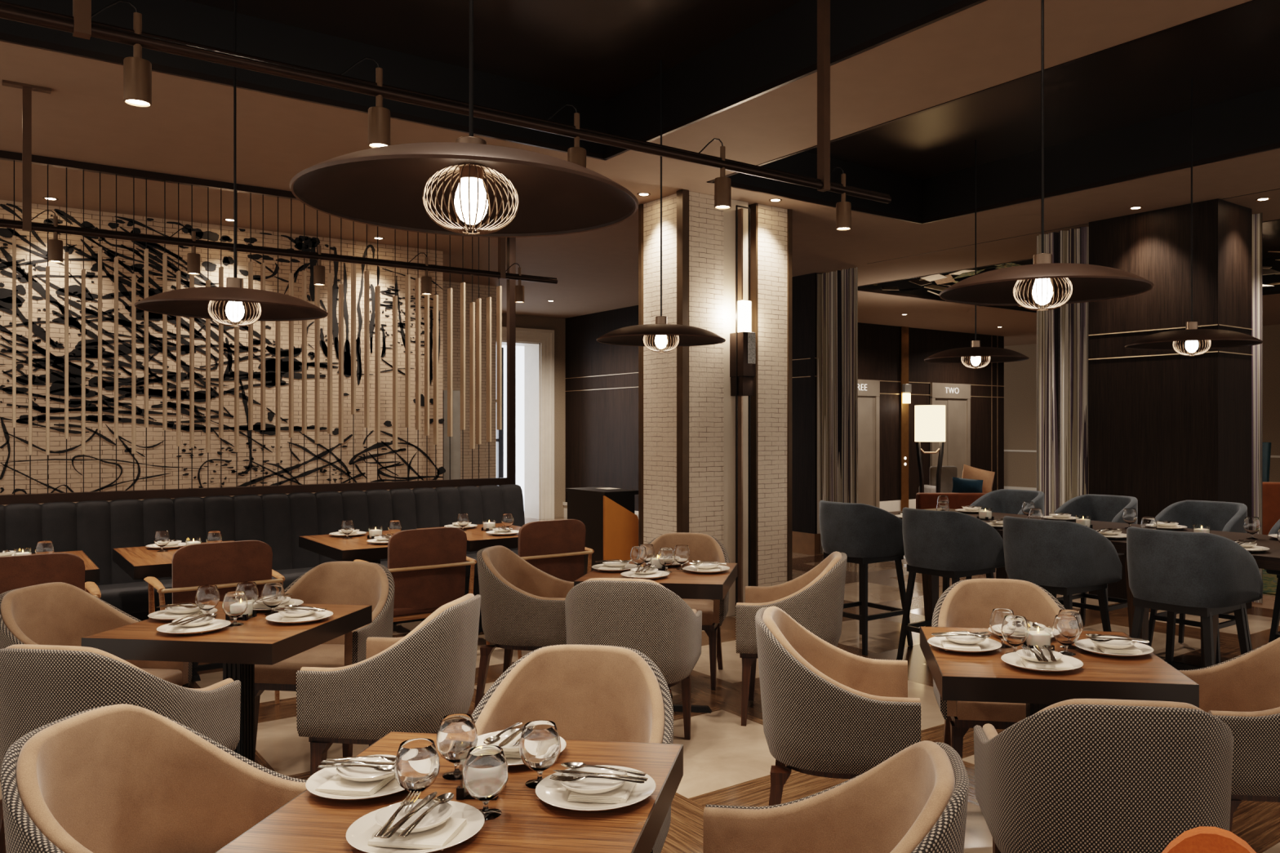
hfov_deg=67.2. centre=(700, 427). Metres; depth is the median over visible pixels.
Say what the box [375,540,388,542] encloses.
folded napkin
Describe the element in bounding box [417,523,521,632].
dining table
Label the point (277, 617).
dinner plate
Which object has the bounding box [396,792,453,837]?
spoon
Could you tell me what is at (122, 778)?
tub chair
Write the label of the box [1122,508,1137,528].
glass
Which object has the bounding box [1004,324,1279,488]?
wall
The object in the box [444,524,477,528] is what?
dinner plate
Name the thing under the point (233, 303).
pendant lamp
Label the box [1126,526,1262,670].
bar stool
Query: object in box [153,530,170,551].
glass
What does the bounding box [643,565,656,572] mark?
spoon
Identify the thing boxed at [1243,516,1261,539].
glass
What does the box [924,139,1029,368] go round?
pendant lamp
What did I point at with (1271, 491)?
sofa
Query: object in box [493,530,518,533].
folded napkin
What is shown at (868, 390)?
door
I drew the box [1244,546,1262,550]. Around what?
folded napkin
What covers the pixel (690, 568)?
dinner plate
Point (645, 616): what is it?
tub chair
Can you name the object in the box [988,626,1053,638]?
dinner plate
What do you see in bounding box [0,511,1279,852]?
floor
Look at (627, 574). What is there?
dinner plate
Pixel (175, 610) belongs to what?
plate
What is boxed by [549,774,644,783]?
fork
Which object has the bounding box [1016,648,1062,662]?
plate
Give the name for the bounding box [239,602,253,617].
candle
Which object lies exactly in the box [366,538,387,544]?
dinner plate
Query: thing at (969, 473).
cushion
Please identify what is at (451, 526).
folded napkin
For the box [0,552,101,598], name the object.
leather armchair
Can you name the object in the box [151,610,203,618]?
folded napkin
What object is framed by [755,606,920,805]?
tub chair
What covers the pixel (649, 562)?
dinner plate
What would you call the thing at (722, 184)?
track spotlight
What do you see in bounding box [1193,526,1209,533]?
candle holder
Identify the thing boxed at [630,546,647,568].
glass
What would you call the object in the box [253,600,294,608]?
folded napkin
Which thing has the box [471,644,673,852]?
tub chair
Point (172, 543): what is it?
plate
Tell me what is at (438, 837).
folded napkin
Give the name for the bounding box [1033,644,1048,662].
knife
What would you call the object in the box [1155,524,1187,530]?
dinner plate
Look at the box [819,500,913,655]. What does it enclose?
bar stool
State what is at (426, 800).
knife
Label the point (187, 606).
spoon
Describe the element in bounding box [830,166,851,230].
track spotlight
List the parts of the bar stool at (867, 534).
leg, seat frame, leg, seat, leg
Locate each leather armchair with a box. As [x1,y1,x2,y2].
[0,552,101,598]
[143,540,284,704]
[353,527,476,622]
[486,519,594,659]
[1161,826,1256,852]
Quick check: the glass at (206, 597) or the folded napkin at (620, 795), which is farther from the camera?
the glass at (206, 597)
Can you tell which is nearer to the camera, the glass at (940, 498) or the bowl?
the bowl
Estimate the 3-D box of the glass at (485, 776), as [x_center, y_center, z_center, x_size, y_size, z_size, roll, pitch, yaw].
[-0.439,0.725,1.960,0.093,0.130,0.093,0,0,-37]
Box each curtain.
[817,266,857,554]
[1036,226,1088,515]
[1251,212,1262,604]
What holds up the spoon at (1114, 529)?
on the plate at (1110, 532)
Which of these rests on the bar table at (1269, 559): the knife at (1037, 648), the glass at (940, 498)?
the glass at (940, 498)
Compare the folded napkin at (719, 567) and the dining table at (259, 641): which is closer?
the dining table at (259, 641)
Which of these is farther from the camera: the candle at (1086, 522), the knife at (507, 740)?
the candle at (1086, 522)
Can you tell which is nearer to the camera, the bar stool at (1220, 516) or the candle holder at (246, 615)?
the candle holder at (246, 615)
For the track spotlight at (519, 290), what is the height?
0.284 m
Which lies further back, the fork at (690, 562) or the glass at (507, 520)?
the glass at (507, 520)
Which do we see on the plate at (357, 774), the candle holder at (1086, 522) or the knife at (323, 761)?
the knife at (323, 761)
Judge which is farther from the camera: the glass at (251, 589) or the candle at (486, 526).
the candle at (486, 526)
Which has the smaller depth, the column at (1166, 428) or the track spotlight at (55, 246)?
the track spotlight at (55, 246)
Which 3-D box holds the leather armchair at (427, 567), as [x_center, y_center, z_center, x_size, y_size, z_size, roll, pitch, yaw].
[-1.816,1.088,6.125,0.660,0.926,0.539,0,0,-37]
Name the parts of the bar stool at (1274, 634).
seat, leg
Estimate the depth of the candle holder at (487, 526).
7.33 m
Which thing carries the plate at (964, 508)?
on the folded napkin at (979, 510)
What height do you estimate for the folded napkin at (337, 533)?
0.012 m
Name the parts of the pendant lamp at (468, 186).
lamp shade, bulb, cord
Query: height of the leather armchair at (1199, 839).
0.926 m
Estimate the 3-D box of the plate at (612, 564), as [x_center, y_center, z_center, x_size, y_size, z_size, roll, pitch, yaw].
[-0.472,0.758,5.327,0.147,0.020,0.147,0,0,8]
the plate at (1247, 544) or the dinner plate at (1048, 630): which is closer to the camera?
the dinner plate at (1048, 630)
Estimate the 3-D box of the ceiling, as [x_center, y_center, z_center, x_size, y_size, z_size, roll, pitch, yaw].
[3.457,-2.153,11.129,25.000,0.554,19.500,0,0,-37]
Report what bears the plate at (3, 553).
on the folded napkin
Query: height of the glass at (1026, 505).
0.130 m
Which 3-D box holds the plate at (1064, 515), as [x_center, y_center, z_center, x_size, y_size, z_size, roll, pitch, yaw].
[2.599,0.638,6.939,0.147,0.020,0.147,0,0,-37]
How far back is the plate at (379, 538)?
6.51 m
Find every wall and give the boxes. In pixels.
[0,200,445,506]
[443,280,496,479]
[502,313,565,518]
[564,272,822,533]
[857,322,1004,501]
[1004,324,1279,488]
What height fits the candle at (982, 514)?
0.052 m
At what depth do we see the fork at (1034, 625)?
3.59 m
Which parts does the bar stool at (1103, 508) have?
leg, leg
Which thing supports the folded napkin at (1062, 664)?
on the dinner plate at (1012, 659)
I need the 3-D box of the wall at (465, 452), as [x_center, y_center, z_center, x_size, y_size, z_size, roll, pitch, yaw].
[-3.546,-0.165,12.213,1.980,3.430,0.120,0,0,-37]
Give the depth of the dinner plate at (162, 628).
3.71 m
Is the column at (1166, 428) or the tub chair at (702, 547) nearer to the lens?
the tub chair at (702, 547)
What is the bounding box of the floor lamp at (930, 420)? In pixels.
[915,404,945,493]
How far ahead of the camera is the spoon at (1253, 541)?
5.20 m
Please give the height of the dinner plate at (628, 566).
0.020 m
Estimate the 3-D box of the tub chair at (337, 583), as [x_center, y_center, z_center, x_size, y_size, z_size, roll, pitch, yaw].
[-1.803,1.114,4.627,0.614,0.872,0.571,0,0,8]
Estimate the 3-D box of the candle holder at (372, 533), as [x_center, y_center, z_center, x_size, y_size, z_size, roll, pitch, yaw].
[-2.314,0.747,6.826,0.086,0.086,0.086,0,0,-43]
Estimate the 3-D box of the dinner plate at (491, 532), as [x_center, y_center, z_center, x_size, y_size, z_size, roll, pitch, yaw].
[-1.458,0.780,7.089,0.257,0.020,0.257,0,0,-37]
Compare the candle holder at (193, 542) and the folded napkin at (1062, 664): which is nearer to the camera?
the folded napkin at (1062, 664)
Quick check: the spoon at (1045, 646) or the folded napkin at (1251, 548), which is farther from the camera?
the folded napkin at (1251, 548)
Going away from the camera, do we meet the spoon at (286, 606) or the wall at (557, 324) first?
the spoon at (286, 606)
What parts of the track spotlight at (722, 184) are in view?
stem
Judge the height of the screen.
2.405 m
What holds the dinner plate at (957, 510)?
on the bar table at (1269, 559)
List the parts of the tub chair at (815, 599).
leg, seat rail, leg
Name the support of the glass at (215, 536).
on the dining table at (139, 562)
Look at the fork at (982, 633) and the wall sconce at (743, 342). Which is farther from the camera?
the wall sconce at (743, 342)
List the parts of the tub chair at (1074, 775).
leg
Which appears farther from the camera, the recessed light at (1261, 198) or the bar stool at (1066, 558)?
the recessed light at (1261, 198)
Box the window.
[496,345,524,505]
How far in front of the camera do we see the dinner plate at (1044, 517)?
6.87 m
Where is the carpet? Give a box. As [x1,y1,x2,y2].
[1262,568,1278,595]
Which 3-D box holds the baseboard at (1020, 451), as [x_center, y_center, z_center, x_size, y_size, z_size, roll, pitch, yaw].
[10.845,1.030,17.082,0.030,1.040,19.000,0,0,-37]
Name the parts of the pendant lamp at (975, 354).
cord, bulb, lamp shade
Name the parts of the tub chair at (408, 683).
leg, seat rail, leg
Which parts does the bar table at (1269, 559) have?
leg, leg, leg, leg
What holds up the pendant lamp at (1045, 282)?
hanging from the ceiling
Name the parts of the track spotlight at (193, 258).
stem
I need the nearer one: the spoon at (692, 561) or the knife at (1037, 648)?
the knife at (1037, 648)
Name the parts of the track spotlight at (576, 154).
stem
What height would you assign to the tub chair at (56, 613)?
0.872 m
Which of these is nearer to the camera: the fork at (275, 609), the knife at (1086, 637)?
the knife at (1086, 637)
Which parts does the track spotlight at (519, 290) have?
stem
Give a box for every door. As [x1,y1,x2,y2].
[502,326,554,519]
[857,379,879,507]
[929,382,970,478]
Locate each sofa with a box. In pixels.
[915,493,986,509]
[1262,481,1279,534]
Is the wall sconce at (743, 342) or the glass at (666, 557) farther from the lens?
the wall sconce at (743, 342)
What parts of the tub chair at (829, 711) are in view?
leg, leg, seat rail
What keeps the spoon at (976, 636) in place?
on the plate at (966, 640)
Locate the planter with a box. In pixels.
[1262,442,1271,481]
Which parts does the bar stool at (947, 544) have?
leg, leg, seat frame, leg, seat, leg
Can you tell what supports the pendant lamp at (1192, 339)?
hanging from the ceiling
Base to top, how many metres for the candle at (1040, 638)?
0.052 m
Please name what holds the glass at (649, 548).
on the dining table at (686, 584)
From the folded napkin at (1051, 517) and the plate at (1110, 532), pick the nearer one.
the plate at (1110, 532)
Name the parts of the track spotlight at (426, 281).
stem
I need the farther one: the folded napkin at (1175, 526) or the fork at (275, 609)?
the folded napkin at (1175, 526)
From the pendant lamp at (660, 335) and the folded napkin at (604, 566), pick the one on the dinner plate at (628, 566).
the folded napkin at (604, 566)
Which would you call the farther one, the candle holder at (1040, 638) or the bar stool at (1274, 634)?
the bar stool at (1274, 634)
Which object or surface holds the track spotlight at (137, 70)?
attached to the rail at (81, 24)
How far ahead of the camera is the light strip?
17.86 m
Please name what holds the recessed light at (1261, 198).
in the ceiling
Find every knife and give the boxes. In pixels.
[159,604,197,606]
[170,613,209,626]
[278,607,324,611]
[320,760,394,765]
[380,791,437,839]
[498,721,529,746]
[553,769,648,781]
[637,565,648,572]
[931,633,990,635]
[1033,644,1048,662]
[1085,636,1149,641]
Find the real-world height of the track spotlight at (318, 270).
0.284 m
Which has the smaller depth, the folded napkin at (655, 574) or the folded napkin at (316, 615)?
the folded napkin at (316, 615)
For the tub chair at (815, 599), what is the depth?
4.95 m
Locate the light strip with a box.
[900,326,911,511]
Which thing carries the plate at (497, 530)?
on the folded napkin at (510, 531)
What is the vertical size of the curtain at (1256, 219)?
3.400 m
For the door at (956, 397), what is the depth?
18.79 m
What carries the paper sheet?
on the stand
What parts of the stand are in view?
panel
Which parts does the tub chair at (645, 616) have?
seat rail, leg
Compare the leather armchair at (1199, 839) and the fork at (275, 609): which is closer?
the leather armchair at (1199, 839)
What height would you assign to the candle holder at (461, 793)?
0.086 m
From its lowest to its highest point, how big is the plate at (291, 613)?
0.020 m
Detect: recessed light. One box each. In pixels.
[42,196,58,200]
[223,218,233,222]
[373,236,384,239]
[636,192,650,196]
[768,198,782,202]
[1128,206,1142,209]
[1255,197,1270,201]
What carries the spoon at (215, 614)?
on the plate at (204, 620)
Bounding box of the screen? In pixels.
[0,150,515,505]
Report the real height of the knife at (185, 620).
0.008 m
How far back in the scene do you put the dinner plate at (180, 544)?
6.24 m
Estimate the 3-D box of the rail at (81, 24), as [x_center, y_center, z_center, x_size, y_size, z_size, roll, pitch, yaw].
[-0.480,-1.688,3.596,3.500,1.205,0.060,0,0,-37]
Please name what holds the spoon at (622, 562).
on the plate at (612, 564)
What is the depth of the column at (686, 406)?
7.90 m
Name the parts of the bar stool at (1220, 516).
leg, leg, leg, leg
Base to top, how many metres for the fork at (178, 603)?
0.012 m
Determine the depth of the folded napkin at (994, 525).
6.38 m
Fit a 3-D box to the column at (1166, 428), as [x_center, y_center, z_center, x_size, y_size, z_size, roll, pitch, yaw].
[4.141,-0.165,8.513,0.627,3.430,1.150,0,0,-37]
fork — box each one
[168,603,196,605]
[168,613,201,625]
[273,608,322,612]
[326,755,395,762]
[374,791,421,837]
[512,738,519,746]
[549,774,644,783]
[689,562,726,564]
[933,631,988,634]
[1020,644,1043,661]
[1026,618,1042,628]
[1088,638,1149,642]
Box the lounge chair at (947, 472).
[924,466,957,493]
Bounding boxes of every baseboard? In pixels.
[563,502,823,555]
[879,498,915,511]
[1004,449,1279,490]
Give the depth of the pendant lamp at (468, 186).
2.35 m
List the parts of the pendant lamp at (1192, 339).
cord, bulb, lamp shade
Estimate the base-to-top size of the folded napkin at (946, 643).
0.012 m
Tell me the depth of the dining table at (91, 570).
5.41 m
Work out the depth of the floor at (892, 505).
17.72 m
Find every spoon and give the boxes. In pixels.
[157,605,197,608]
[178,613,217,625]
[284,604,327,609]
[318,764,394,772]
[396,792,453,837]
[483,722,522,744]
[560,762,646,776]
[595,560,628,563]
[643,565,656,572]
[692,560,726,564]
[934,635,991,638]
[1042,644,1057,661]
[1085,633,1143,639]
[1102,528,1123,532]
[1238,540,1257,544]
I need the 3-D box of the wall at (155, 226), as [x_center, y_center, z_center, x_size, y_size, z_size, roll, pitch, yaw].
[-5.575,-0.165,8.172,7.053,3.430,0.163,0,0,-37]
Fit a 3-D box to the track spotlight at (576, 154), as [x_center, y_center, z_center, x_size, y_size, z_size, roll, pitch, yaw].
[-0.504,-1.067,3.578,0.167,0.284,0.070,0,0,-37]
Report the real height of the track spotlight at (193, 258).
0.284 m
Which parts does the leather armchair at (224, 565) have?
leg, armrest, leg, rail, panel, armrest, leg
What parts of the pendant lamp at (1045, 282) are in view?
cord, bulb, lamp shade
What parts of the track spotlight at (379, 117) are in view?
stem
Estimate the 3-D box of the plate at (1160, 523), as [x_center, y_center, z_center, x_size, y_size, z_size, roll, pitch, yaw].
[3.067,0.638,6.327,0.147,0.020,0.147,0,0,-37]
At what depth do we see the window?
17.78 m
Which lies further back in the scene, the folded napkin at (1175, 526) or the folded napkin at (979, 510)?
the folded napkin at (979, 510)
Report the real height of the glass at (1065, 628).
0.130 m
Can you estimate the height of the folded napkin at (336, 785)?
0.012 m
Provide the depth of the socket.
2.29 m
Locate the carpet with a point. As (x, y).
(1269, 580)
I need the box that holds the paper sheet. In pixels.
[597,487,619,489]
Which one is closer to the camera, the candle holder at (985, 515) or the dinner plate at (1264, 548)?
the dinner plate at (1264, 548)
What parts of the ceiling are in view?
recess panel, recess panel, recess panel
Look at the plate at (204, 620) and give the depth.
3.74 m
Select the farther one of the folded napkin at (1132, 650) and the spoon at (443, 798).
the folded napkin at (1132, 650)
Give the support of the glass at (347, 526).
on the dining table at (335, 548)
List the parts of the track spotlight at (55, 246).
stem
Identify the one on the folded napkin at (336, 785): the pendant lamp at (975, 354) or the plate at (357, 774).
the plate at (357, 774)
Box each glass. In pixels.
[35,541,54,554]
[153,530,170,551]
[195,585,219,617]
[206,530,222,542]
[222,591,248,626]
[235,582,258,604]
[261,582,284,615]
[340,520,354,539]
[387,520,401,534]
[393,737,439,799]
[435,713,477,780]
[457,513,469,531]
[462,745,508,820]
[501,513,513,527]
[518,720,560,788]
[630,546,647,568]
[640,543,654,567]
[657,547,675,573]
[674,545,689,569]
[936,501,949,511]
[937,495,948,503]
[989,608,1013,648]
[1000,615,1029,653]
[1021,501,1035,518]
[1028,507,1043,519]
[1052,614,1079,656]
[1057,608,1083,649]
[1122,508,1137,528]
[1140,516,1156,529]
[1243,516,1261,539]
[1277,527,1279,542]
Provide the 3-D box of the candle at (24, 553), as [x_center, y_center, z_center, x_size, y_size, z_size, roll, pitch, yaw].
[-3.943,0.754,5.582,0.067,0.052,0.067,0,0,-43]
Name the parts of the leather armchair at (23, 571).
armrest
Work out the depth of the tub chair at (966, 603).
4.24 m
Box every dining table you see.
[30,550,99,582]
[81,601,372,762]
[112,540,234,681]
[215,731,683,852]
[298,530,391,564]
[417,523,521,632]
[573,560,737,713]
[920,626,1199,717]
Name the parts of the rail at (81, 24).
drop rod, drop rod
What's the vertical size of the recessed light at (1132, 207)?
0.006 m
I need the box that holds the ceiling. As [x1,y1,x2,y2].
[0,0,1279,346]
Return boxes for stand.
[565,486,638,575]
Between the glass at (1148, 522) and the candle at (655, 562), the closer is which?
the candle at (655, 562)
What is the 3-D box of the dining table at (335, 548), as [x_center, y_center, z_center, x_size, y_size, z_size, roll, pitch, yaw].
[-2.325,1.170,6.792,0.725,0.760,1.020,0,0,-37]
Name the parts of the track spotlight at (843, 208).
stem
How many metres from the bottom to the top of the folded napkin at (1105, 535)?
0.012 m
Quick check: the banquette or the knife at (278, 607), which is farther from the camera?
the banquette
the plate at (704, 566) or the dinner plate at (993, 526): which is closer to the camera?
the plate at (704, 566)
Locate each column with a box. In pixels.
[638,189,791,617]
[1088,198,1253,613]
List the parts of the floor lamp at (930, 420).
leg, lamp shade, leg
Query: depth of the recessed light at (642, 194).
7.73 m
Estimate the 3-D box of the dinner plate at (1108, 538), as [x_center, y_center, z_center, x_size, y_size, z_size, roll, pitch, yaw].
[2.476,0.660,5.821,0.257,0.020,0.257,0,0,-37]
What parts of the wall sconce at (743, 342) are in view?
upright frame, crystal panel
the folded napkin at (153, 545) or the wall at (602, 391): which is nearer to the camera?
the folded napkin at (153, 545)
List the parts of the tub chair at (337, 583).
leg, seat rail, seat, leg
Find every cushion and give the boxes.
[951,476,982,493]
[961,464,995,493]
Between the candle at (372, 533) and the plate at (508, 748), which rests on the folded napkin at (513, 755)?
the plate at (508, 748)
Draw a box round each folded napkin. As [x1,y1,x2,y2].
[151,544,178,546]
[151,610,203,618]
[166,623,221,633]
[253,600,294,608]
[280,611,328,621]
[315,773,395,796]
[333,532,357,534]
[368,817,466,850]
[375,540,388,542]
[446,524,470,527]
[478,741,520,758]
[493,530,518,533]
[567,773,639,804]
[597,564,625,570]
[631,572,662,578]
[697,565,722,571]
[940,638,981,650]
[959,509,984,511]
[988,524,1003,526]
[1020,657,1074,670]
[1046,515,1073,519]
[1093,643,1142,653]
[1102,534,1126,538]
[1156,524,1180,528]
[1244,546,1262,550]
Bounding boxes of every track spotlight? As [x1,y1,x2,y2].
[31,209,62,262]
[91,0,151,106]
[170,226,199,274]
[298,240,324,285]
[340,57,390,147]
[408,252,431,294]
[505,263,524,302]
[546,103,586,167]
[698,137,730,208]
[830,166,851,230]
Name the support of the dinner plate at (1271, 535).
on the bar table at (1269, 559)
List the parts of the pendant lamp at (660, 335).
lamp shade, cord, bulb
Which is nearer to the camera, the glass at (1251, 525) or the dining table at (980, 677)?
the dining table at (980, 677)
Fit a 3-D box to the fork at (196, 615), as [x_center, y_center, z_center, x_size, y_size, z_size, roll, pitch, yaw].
[-2.002,0.742,3.724,0.026,0.012,0.200,0,0,3]
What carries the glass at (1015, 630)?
on the dining table at (980, 677)
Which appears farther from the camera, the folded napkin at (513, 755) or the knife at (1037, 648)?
the knife at (1037, 648)
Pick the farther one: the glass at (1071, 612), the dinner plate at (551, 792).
the glass at (1071, 612)
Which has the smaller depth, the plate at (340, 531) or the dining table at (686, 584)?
the dining table at (686, 584)
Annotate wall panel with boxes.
[443,390,460,479]
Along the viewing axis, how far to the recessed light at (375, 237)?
9.52 m
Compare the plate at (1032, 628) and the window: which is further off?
the window
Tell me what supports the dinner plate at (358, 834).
on the dining table at (309, 823)
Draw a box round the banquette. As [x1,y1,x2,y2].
[0,484,524,624]
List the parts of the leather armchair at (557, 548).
leg, panel, rail, leg, armrest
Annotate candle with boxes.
[14,551,30,555]
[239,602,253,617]
[368,529,382,537]
[483,522,494,529]
[651,557,663,568]
[978,511,991,519]
[1026,631,1050,648]
[1075,518,1089,527]
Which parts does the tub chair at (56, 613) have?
seat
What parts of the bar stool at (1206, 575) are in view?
leg, leg, seat frame, leg, leg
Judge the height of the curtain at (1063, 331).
3.400 m
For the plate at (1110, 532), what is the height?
0.020 m
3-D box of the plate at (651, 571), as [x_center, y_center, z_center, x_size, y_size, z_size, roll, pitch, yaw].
[-0.299,0.758,5.064,0.147,0.020,0.147,0,0,8]
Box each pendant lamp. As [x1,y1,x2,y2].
[134,0,328,326]
[289,0,638,237]
[596,60,725,352]
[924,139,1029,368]
[938,0,1154,311]
[1124,77,1262,355]
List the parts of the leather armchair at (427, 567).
armrest, seat rail, seat, panel, rail, leg, armrest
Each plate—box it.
[0,551,16,556]
[145,542,186,549]
[147,608,217,621]
[156,619,231,635]
[164,604,201,613]
[166,540,181,545]
[172,617,214,627]
[253,599,303,611]
[255,596,290,605]
[265,610,333,623]
[278,607,317,617]
[305,763,404,800]
[329,531,366,537]
[335,755,395,782]
[338,528,359,533]
[346,800,484,852]
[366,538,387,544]
[373,536,391,540]
[374,799,453,833]
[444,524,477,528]
[452,522,471,525]
[475,732,566,766]
[483,728,522,752]
[485,529,519,535]
[492,528,512,532]
[535,765,655,811]
[591,564,637,572]
[602,561,628,567]
[621,570,669,579]
[630,567,657,574]
[644,560,688,566]
[683,564,729,573]
[692,562,719,568]
[927,636,1001,653]
[945,632,986,644]
[955,508,988,513]
[962,506,981,510]
[987,522,1003,528]
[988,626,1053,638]
[991,520,1003,524]
[1000,652,1083,671]
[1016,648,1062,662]
[1026,622,1045,631]
[1043,515,1079,520]
[1049,513,1071,517]
[1074,639,1153,657]
[1090,635,1135,648]
[1097,529,1121,535]
[1106,533,1126,539]
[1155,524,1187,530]
[1156,521,1178,526]
[1235,541,1257,547]
[1247,546,1270,552]
[1268,533,1277,538]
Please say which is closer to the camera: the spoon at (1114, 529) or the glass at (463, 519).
the spoon at (1114, 529)
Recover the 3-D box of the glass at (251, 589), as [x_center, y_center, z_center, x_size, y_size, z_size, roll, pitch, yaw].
[-1.928,0.725,4.073,0.093,0.130,0.093,0,0,-37]
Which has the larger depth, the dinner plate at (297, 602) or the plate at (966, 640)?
the dinner plate at (297, 602)
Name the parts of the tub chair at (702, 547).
seat, seat rail, leg, leg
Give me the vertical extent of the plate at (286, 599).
0.020 m
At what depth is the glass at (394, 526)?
6.76 m
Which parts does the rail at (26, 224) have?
ceiling plate, drop rod, drop rod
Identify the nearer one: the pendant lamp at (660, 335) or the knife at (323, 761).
the knife at (323, 761)
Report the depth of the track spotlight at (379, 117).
3.13 m
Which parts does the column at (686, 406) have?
niche panel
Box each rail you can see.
[0,0,891,203]
[0,79,557,284]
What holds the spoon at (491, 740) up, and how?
on the plate at (508, 748)
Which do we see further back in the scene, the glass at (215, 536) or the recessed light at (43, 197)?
the recessed light at (43, 197)
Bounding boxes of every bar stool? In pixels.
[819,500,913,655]
[896,506,1004,660]
[965,488,1044,579]
[1003,515,1122,631]
[1051,493,1137,625]
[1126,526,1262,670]
[1148,500,1252,664]
[1264,519,1279,642]
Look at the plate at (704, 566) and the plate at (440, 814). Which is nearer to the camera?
the plate at (440, 814)
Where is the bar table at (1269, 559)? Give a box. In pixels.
[888,508,1279,666]
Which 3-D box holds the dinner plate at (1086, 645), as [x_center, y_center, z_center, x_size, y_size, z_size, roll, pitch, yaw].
[1.452,0.780,3.378,0.257,0.020,0.257,0,0,8]
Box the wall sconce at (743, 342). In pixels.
[729,204,755,605]
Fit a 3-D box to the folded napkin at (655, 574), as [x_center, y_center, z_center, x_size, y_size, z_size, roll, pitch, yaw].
[-0.284,0.775,5.042,0.144,0.012,0.126,0,0,8]
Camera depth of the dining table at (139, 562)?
5.82 m
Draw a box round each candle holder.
[13,548,31,555]
[186,539,200,545]
[225,602,256,620]
[367,528,382,539]
[456,783,506,800]
[481,520,494,531]
[648,555,665,570]
[977,509,994,520]
[1022,627,1054,651]
[1075,516,1092,528]
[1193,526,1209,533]
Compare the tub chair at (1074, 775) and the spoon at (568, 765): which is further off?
the tub chair at (1074, 775)
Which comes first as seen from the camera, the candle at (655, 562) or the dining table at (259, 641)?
the dining table at (259, 641)
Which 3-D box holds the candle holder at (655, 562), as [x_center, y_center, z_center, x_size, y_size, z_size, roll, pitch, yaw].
[-0.240,0.747,5.340,0.086,0.086,0.086,0,0,2]
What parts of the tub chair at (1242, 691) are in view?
leg, seat rail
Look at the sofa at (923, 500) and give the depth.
12.05 m
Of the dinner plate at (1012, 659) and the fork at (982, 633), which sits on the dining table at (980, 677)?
the dinner plate at (1012, 659)
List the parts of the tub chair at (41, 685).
leg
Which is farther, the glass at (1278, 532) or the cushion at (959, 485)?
the cushion at (959, 485)
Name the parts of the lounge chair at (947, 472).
arm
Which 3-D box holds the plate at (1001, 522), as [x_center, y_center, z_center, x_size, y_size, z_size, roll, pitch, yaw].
[2.009,0.638,6.440,0.147,0.020,0.147,0,0,-37]
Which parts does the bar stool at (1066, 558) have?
leg, seat frame, leg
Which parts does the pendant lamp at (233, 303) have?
lamp shade, cord, bulb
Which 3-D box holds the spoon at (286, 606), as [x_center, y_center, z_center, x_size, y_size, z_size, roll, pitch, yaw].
[-1.631,0.742,3.958,0.192,0.012,0.034,0,0,13]
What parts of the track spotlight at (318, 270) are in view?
stem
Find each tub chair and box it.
[0,582,192,782]
[0,644,240,852]
[0,703,306,852]
[254,561,394,760]
[296,593,480,776]
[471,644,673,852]
[474,545,573,710]
[564,577,702,740]
[648,532,729,690]
[702,740,968,852]
[735,551,847,726]
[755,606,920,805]
[931,578,1065,759]
[973,698,1233,852]
[1178,637,1279,832]
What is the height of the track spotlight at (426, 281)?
0.284 m
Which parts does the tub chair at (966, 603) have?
leg, leg, seat rail, seat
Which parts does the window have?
frame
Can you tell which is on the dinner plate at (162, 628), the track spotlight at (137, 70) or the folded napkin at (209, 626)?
the folded napkin at (209, 626)
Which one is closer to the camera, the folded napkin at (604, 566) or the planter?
the folded napkin at (604, 566)
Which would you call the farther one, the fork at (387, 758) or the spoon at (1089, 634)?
the spoon at (1089, 634)
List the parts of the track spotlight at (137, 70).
stem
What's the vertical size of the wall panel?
1.950 m
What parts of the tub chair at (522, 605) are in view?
leg, leg, seat rail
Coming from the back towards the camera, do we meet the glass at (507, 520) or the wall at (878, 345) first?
the wall at (878, 345)
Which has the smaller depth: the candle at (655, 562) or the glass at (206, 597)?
the glass at (206, 597)
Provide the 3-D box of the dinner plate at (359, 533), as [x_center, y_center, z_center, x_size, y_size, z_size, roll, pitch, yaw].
[-2.575,0.780,7.004,0.257,0.020,0.257,0,0,-37]
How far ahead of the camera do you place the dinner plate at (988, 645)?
3.43 m
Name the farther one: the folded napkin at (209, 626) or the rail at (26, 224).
the rail at (26, 224)
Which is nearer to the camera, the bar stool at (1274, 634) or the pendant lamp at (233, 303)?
the pendant lamp at (233, 303)
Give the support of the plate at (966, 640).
on the folded napkin at (946, 643)
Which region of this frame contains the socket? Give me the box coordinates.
[459,164,483,181]
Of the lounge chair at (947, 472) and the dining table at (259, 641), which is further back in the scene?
the lounge chair at (947, 472)
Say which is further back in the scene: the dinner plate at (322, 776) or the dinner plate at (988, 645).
the dinner plate at (988, 645)
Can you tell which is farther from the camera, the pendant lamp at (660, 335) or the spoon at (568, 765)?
the pendant lamp at (660, 335)
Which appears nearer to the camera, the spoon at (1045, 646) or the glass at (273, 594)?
the spoon at (1045, 646)

